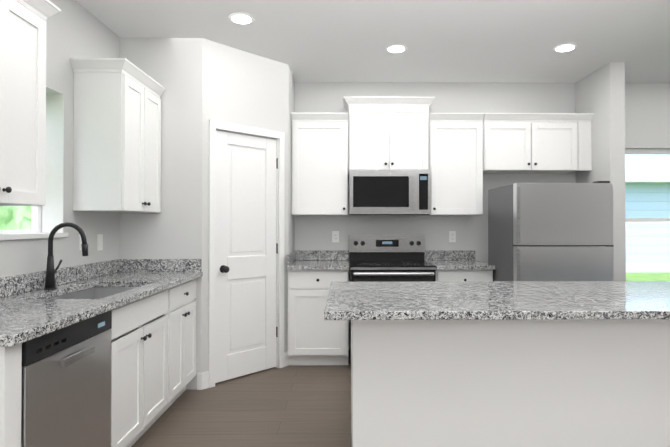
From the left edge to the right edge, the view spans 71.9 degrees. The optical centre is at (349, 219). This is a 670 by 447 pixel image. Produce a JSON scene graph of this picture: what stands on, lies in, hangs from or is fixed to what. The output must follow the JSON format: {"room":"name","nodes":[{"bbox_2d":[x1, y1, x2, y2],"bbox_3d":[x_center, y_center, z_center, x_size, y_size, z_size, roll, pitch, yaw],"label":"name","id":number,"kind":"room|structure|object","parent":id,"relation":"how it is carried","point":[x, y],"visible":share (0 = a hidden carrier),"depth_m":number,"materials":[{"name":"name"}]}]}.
{"room":"kitchen","nodes":[
{"label":"kitchen","id":0,"kind":"room"},
{"bbox_2d":[0,0,119,276],"bbox_3d":[-1.861,-0.077,0.724,0.200,2.740,8.370,0,0,-1],"label":"wall","id":1,"kind":"structure","parent":0,"point":[75,29],"depth_m":2.94,"materials":[{"name":"paint"}]},
{"bbox_2d":[0,206,41,233],"bbox_3d":[-1.937,-0.349,2.560,0.040,0.881,0.636,0,0,-1],"label":"window","id":2,"kind":"structure","parent":1,"relation":"in","point":[36,218],"depth_m":2.83,"materials":[{"name":"plastic"}]},
{"bbox_2d":[0,0,60,205],"bbox_3d":[-1.595,-0.554,1.901,0.355,0.970,0.728,0,0,-1],"label":"upper cabinet","id":3,"kind":"object","parent":1,"relation":"attached to","point":[22,102],"visible":1,"depth_m":2.06,"materials":[{"name":"white wood"}]},
{"bbox_2d":[0,86,67,239],"bbox_3d":[-1.841,-0.343,2.561,0.150,0.896,0.690,0,0,-1],"label":"window frame","id":4,"kind":"structure","parent":1,"relation":"attached to","point":[52,214],"depth_m":2.87,"materials":[{"name":"white paint"}]},
{"bbox_2d":[79,233,85,249],"bbox_3d":[-1.783,0.143,3.078,0.007,0.115,0.070,0,0,-1],"label":"electrical outlet","id":5,"kind":"object","parent":1,"relation":"attached to","point":[80,243],"visible":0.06,"depth_m":3.05,"materials":[{"name":"white plastic"}]},
{"bbox_2d":[97,234,102,250],"bbox_3d":[-1.784,0.161,3.298,0.009,0.115,0.070,0,0,-1],"label":"electrical outlet","id":6,"kind":"object","parent":1,"relation":"attached to","point":[99,241],"visible":1,"depth_m":3.29,"materials":[{"name":"white plastic"}]},
{"bbox_2d":[69,58,165,212],"bbox_3d":[-1.610,-0.542,3.262,0.355,0.970,0.660,0,0,-1],"label":"upper cabinet","id":7,"kind":"object","parent":1,"relation":"attached to","point":[117,140],"visible":1,"depth_m":2.98,"materials":[{"name":"white wood"}]},
{"bbox_2d":[119,37,201,388],"bbox_3d":[-1.474,-0.052,3.658,0.640,2.740,0.130,0,0,-1],"label":"wall","id":8,"kind":"structure","parent":0,"point":[172,229],"depth_m":3.60,"materials":[{"name":"paint"}]},
{"bbox_2d":[197,373,201,389],"bbox_3d":[-1.164,1.252,3.578,0.041,0.130,0.013,0,0,-1],"label":"baseboard","id":9,"kind":"structure","parent":8,"relation":"attached to","point":[199,381],"depth_m":3.57,"materials":[{"name":"white wood"}]},
{"bbox_2d":[131,350,351,446],"bbox_3d":[1.434,1.343,0.749,6.790,0.100,8.370,0,0,-1],"label":"floor","id":10,"kind":"structure","parent":0,"point":[299,406],"depth_m":3.13,"materials":[{"name":"brown wood"}]},
{"bbox_2d":[0,343,21,446],"bbox_3d":[-1.467,0.863,1.592,0.604,0.876,0.083,0,0,-1],"label":"base cabinet","id":11,"kind":"object","parent":10,"relation":"on","point":[10,390],"depth_m":1.58,"materials":[{"name":"white wood"}]},
{"bbox_2d":[21,310,111,446],"bbox_3d":[-1.447,0.868,1.942,0.622,0.872,0.605,0,0,-1],"label":"dishwasher","id":12,"kind":"object","parent":10,"relation":"on","point":[66,389],"visible":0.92,"depth_m":1.90,"materials":[{"name":"grey metal"}]},
{"bbox_2d":[50,287,167,446],"bbox_3d":[-1.463,0.871,2.629,0.634,0.876,0.756,0,0,-1],"label":"base cabinet","id":13,"kind":"object","parent":10,"relation":"on","point":[139,378],"visible":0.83,"depth_m":2.57,"materials":[{"name":"white wood"}]},
{"bbox_2d":[0,259,202,346],"bbox_3d":[-1.456,0.363,2.559,0.648,0.136,2.058,0,0,-1],"label":"countertop","id":14,"kind":"structure","parent":13,"relation":"on","point":[30,309],"depth_m":2.50,"materials":[{"name":"stone"}]},
{"bbox_2d":[44,222,87,289],"bbox_3d":[-1.617,0.204,2.656,0.242,0.380,0.105,0,0,-1],"label":"faucet","id":15,"kind":"object","parent":14,"relation":"on","point":[50,282],"visible":0.98,"depth_m":2.62,"materials":[{"name":"black metal"}]},
{"bbox_2d":[51,287,156,341],"bbox_3d":[-1.442,0.538,2.632,0.414,0.210,0.708,0,0,-1],"label":"sink","id":16,"kind":"object","parent":14,"relation":"in","point":[97,293],"visible":0.19,"depth_m":2.95,"materials":[{"name":"silver metal"}]},
{"bbox_2d":[156,279,195,419],"bbox_3d":[-1.471,0.877,3.296,0.634,0.876,0.570,0,0,-1],"label":"base cabinet","id":17,"kind":"object","parent":10,"relation":"on","point":[181,313],"visible":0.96,"depth_m":3.24,"materials":[{"name":"white wood"}]},
{"bbox_2d":[288,270,347,364],"bbox_3d":[-0.288,0.886,4.399,0.543,0.876,0.634,0,0,-1],"label":"base cabinet","id":18,"kind":"object","parent":10,"relation":"on","point":[315,337],"visible":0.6,"depth_m":4.12,"materials":[{"name":"white wood"}]},
{"bbox_2d":[287,250,348,269],"bbox_3d":[-0.284,0.378,4.397,0.553,0.136,0.648,0,0,-1],"label":"countertop","id":19,"kind":"structure","parent":18,"relation":"on","point":[317,259],"depth_m":4.55,"materials":[{"name":"stone"}]},
{"bbox_2d":[351,320,351,441],"bbox_3d":[0.314,0.872,2.660,0.608,0.876,0.634,0,0,-1],"label":"base cabinet","id":20,"kind":"object","parent":10,"relation":"on","point":[351,380],"depth_m":2.72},
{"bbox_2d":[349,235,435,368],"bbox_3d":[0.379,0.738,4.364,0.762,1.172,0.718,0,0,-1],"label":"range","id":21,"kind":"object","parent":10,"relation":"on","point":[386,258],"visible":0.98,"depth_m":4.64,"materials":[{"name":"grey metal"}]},
{"bbox_2d":[436,270,492,280],"bbox_3d":[1.024,0.886,4.414,0.516,0.876,0.634,0,0,-1],"label":"base cabinet","id":22,"kind":"object","parent":10,"relation":"on","point":[464,275],"visible":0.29,"depth_m":4.13,"materials":[{"name":"white wood"}]},
{"bbox_2d":[425,250,494,269],"bbox_3d":[1.025,0.378,4.412,0.526,0.136,0.648,0,0,-1],"label":"countertop","id":23,"kind":"structure","parent":22,"relation":"on","point":[452,259],"depth_m":4.68,"materials":[{"name":"stone"}]},
{"bbox_2d":[352,321,669,446],"bbox_3d":[1.305,0.868,2.288,2.612,0.877,0.127,0,0,-1],"label":"kitchen island","id":24,"kind":"object","parent":10,"relation":"on","point":[510,363],"depth_m":2.23,"materials":[{"name":"paint"}]},
{"bbox_2d":[324,281,669,320],"bbox_3d":[1.257,0.412,2.480,2.744,0.036,1.020,0,0,-1],"label":"island countertop","id":25,"kind":"structure","parent":24,"relation":"on","point":[423,300],"depth_m":2.24,"materials":[{"name":"grey stone"}]},
{"bbox_2d":[488,181,613,280],"bbox_3d":[1.678,0.509,3.962,0.762,1.623,0.724,0,0,-1],"label":"fridge","id":26,"kind":"object","parent":10,"relation":"on","point":[550,231],"visible":0.5,"depth_m":3.61,"materials":[{"name":"grey metal"}]},
{"bbox_2d":[201,38,288,372],"bbox_3d":[-0.896,-0.050,3.939,0.110,2.740,0.848,0,-1,44],"label":"wall","id":27,"kind":"structure","parent":0,"point":[242,87],"depth_m":3.84,"materials":[{"name":"paint"}]},
{"bbox_2d":[202,351,288,389],"bbox_3d":[-0.851,1.255,3.884,0.013,0.130,0.845,0,-1,44],"label":"baseboard","id":28,"kind":"structure","parent":27,"relation":"attached to","point":[205,380],"depth_m":3.61,"materials":[{"name":"white wood"}]},
{"bbox_2d":[208,120,284,387],"bbox_3d":[-0.891,0.267,3.931,0.129,2.107,0.734,0,-1,44],"label":"door frame","id":29,"kind":"structure","parent":27,"relation":"attached to","point":[214,125],"depth_m":3.79,"materials":[{"name":"white wood"}]},
{"bbox_2d":[215,130,277,382],"bbox_3d":[-0.851,0.295,3.897,0.108,2.026,0.612,0,-1,44],"label":"pantry door","id":30,"kind":"structure","parent":27,"relation":"in","point":[246,331],"depth_m":3.89,"materials":[{"name":"white wood"}]},
{"bbox_2d":[288,67,294,253],"bbox_3d":[-0.618,-0.045,4.463,0.110,2.740,0.520,0,0,-1],"label":"wall","id":31,"kind":"structure","parent":0,"point":[291,233],"depth_m":4.37,"materials":[{"name":"paint"}]},
{"bbox_2d":[75,0,669,82],"bbox_3d":[1.434,-1.496,0.773,6.790,0.100,8.370,0,0,-1],"label":"ceiling","id":32,"kind":"structure","parent":0,"point":[480,41],"depth_m":3.54,"materials":[{"name":"paint"}]},
{"bbox_2d":[228,12,254,24],"bbox_3d":[-0.765,-1.420,3.263,0.188,0.011,0.188,0,0,-1],"label":"recessed light","id":33,"kind":"object","parent":32,"relation":"in","point":[242,18],"visible":0.98,"depth_m":3.24,"materials":[{"name":"white plastic"}]},
{"bbox_2d":[385,44,407,52],"bbox_3d":[0.384,-1.415,3.826,0.188,0.011,0.188,0,0,-1],"label":"recessed light","id":34,"kind":"object","parent":32,"relation":"in","point":[396,48],"visible":0.98,"depth_m":3.80,"materials":[{"name":"white plastic"}]},
{"bbox_2d":[553,43,577,51],"bbox_3d":[1.775,-1.415,3.806,0.188,0.011,0.188,0,0,-1],"label":"recessed light","id":35,"kind":"object","parent":32,"relation":"in","point":[566,47],"visible":0.98,"depth_m":3.78,"materials":[{"name":"white plastic"}]},
{"bbox_2d":[295,82,669,349],"bbox_3d":[1.388,-0.042,4.845,6.790,2.740,0.200,0,0,-1],"label":"wall","id":36,"kind":"structure","parent":0,"point":[647,115],"depth_m":4.75,"materials":[{"name":"paint"}]},
{"bbox_2d":[291,112,347,214],"bbox_3d":[-0.289,-0.532,4.551,0.543,0.970,0.355,0,0,-1],"label":"upper cabinet","id":37,"kind":"object","parent":36,"relation":"attached to","point":[319,166],"visible":1,"depth_m":4.41,"materials":[{"name":"white wood"}]},
{"bbox_2d":[332,231,338,241],"bbox_3d":[-0.146,0.173,4.722,0.070,0.115,0.007,0,0,-1],"label":"electrical outlet","id":38,"kind":"object","parent":36,"relation":"attached to","point":[335,236],"visible":1,"depth_m":4.72,"materials":[{"name":"white plastic"}]},
{"bbox_2d":[343,96,434,173],"bbox_3d":[0.372,-0.823,4.561,0.870,0.696,0.355,0,0,-1],"label":"upper cabinet","id":39,"kind":"object","parent":36,"relation":"attached to","point":[387,132],"visible":0.92,"depth_m":4.42,"materials":[{"name":"white wood"}]},
{"bbox_2d":[349,169,429,214],"bbox_3d":[0.372,-0.257,4.515,0.758,0.432,0.435,0,0,-1],"label":"over-the-range microwave","id":40,"kind":"object","parent":39,"relation":"attached to","point":[389,191],"visible":1,"depth_m":4.34,"materials":[{"name":"grey metal"}]},
{"bbox_2d":[449,231,455,241],"bbox_3d":[1.052,0.173,4.735,0.070,0.115,0.007,0,0,-1],"label":"electrical outlet","id":41,"kind":"object","parent":36,"relation":"attached to","point":[452,236],"visible":1,"depth_m":4.73,"materials":[{"name":"white plastic"}]},
{"bbox_2d":[429,113,483,214],"bbox_3d":[1.021,-0.531,4.566,0.515,0.970,0.355,0,0,-1],"label":"upper cabinet","id":42,"kind":"object","parent":36,"relation":"attached to","point":[456,160],"visible":0.98,"depth_m":4.43,"materials":[{"name":"white wood"}]},
{"bbox_2d":[483,113,593,173],"bbox_3d":[1.807,-0.745,4.577,1.044,0.542,0.355,0,0,-1],"label":"upper cabinet","id":43,"kind":"object","parent":36,"relation":"attached to","point":[536,143],"visible":0.96,"depth_m":4.44,"materials":[{"name":"white wood"}]},
{"bbox_2d":[625,149,669,280],"bbox_3d":[3.483,0.003,4.866,1.396,1.486,0.055,0,0,-1],"label":"window","id":44,"kind":"structure","parent":36,"relation":"in","point":[645,152],"depth_m":4.86,"materials":[{"name":"glass"}]},
{"bbox_2d":[575,62,625,280],"bbox_3d":[2.400,-0.045,4.447,0.135,2.740,0.620,0,0,-1],"label":"wall","id":45,"kind":"structure","parent":0,"point":[600,93],"depth_m":4.15,"materials":[{"name":"paint"}]},
{"label":"outside","id":46,"kind":"structure","parent":0,"visible":0},
{"bbox_2d":[626,272,669,280],"bbox_3d":[-0.160,1.834,17.444,80.000,0.200,85.000,0,0,-1],"label":"ground","id":47,"kind":"structure","parent":46,"point":[660,277],"depth_m":13.86,"materials":[{"name":"green plant"}]},
{"bbox_2d":[0,206,30,229],"bbox_3d":[-6.191,-1.093,3.949,3.039,7.172,16.100,0,0,-1],"label":"foliage","id":48,"kind":"object","parent":47,"relation":"on","point":[11,209],"depth_m":7.82,"materials":[{"name":"green plant"}]},
{"bbox_2d":[625,174,669,271],"bbox_3d":[6.834,0.164,18.036,26.800,3.150,7.000,0,0,-1],"label":"house","id":49,"kind":"structure","parent":47,"relation":"on","point":[663,240],"depth_m":15.07,"materials":[{"name":"plastic"}]}
]}

